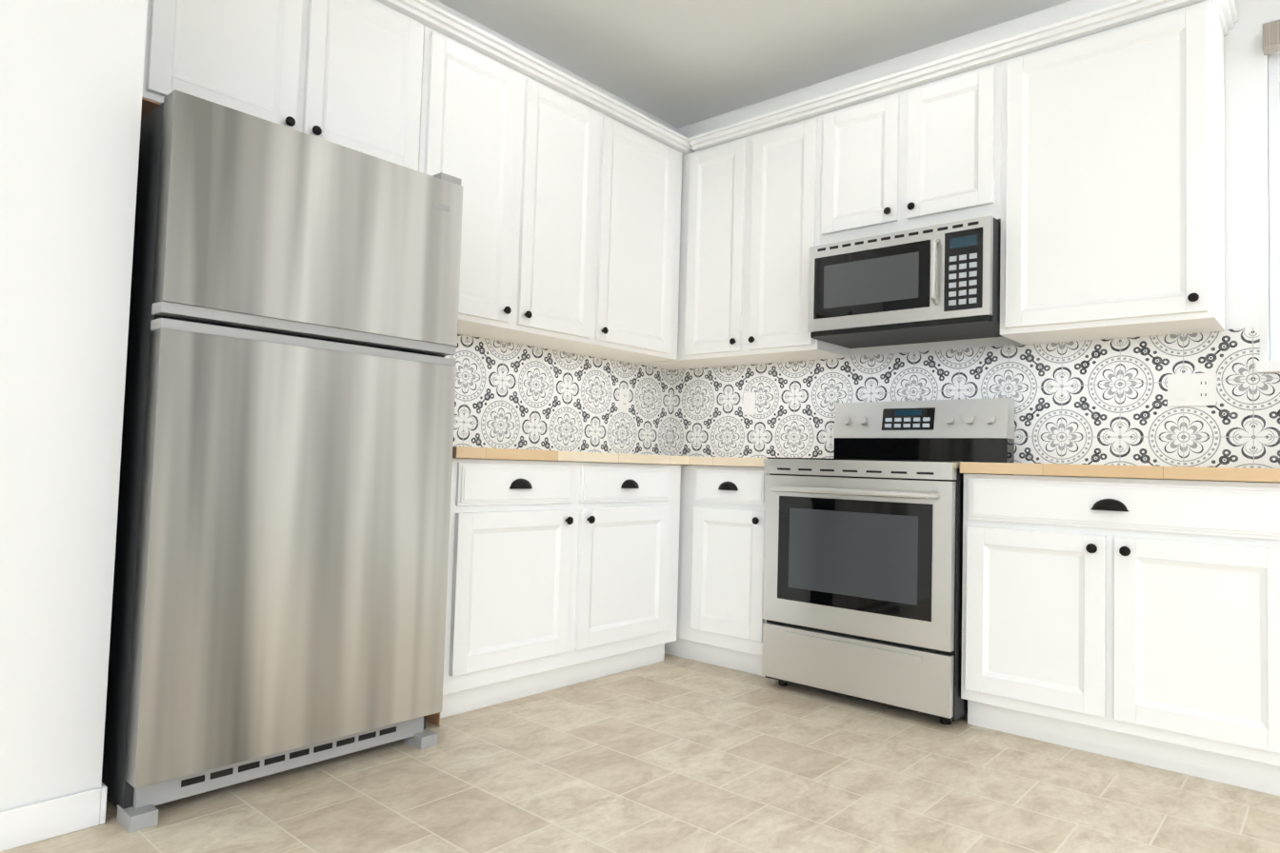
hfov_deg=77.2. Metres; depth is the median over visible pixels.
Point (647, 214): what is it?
upper cabinet
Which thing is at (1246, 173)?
wall
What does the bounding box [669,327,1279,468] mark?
tile backsplash
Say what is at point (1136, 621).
base cabinet
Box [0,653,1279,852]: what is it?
floor
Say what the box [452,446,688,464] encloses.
countertop
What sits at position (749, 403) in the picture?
light switch
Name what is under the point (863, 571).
range
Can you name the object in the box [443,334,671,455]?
tile backsplash
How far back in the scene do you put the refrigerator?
2.07 m
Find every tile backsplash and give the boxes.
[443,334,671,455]
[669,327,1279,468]
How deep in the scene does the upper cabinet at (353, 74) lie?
2.61 m
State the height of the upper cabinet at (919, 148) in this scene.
0.656 m
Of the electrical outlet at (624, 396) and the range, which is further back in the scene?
the electrical outlet at (624, 396)
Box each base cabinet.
[425,458,680,726]
[616,462,769,677]
[960,474,1279,796]
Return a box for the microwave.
[807,215,1003,348]
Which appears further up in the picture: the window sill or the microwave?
the microwave
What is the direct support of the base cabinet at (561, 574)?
on the floor
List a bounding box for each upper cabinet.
[140,0,434,174]
[426,11,617,354]
[579,106,689,363]
[636,154,708,370]
[678,95,849,367]
[834,41,1001,242]
[999,0,1230,344]
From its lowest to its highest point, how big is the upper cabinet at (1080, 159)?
1.103 m
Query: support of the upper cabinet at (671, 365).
attached to the wall at (1246, 173)
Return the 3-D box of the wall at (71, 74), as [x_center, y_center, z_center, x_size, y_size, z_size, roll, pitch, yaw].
[-2.839,-0.574,0.601,0.650,2.787,4.150,-1,-4,41]
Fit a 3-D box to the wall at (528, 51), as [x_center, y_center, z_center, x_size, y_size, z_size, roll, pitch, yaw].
[-2.196,-0.493,1.932,0.150,2.787,7.300,-1,-4,41]
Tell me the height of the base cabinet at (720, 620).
0.875 m
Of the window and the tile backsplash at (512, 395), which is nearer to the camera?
the window
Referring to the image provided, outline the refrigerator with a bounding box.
[101,89,462,833]
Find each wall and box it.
[0,0,147,811]
[425,0,678,464]
[678,0,1279,482]
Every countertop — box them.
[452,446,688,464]
[688,456,767,467]
[960,461,1279,482]
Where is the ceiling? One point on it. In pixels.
(678, 64)
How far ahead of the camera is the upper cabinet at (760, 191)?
3.78 m
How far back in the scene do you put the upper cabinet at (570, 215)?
3.30 m
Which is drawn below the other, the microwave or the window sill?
the window sill
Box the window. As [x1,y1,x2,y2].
[1267,51,1279,360]
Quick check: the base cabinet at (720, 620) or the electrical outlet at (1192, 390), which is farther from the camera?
the base cabinet at (720, 620)
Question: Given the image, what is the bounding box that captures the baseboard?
[0,782,107,852]
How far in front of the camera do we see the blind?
2.73 m
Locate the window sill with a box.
[1254,360,1279,373]
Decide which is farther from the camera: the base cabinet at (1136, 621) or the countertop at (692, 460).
the countertop at (692, 460)
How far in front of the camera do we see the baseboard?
1.80 m
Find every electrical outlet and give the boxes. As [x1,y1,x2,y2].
[619,388,629,411]
[1167,372,1216,406]
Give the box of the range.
[761,398,1014,724]
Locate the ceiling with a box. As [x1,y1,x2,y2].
[436,0,1071,128]
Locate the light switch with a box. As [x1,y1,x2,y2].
[742,392,755,415]
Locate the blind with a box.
[1262,20,1279,55]

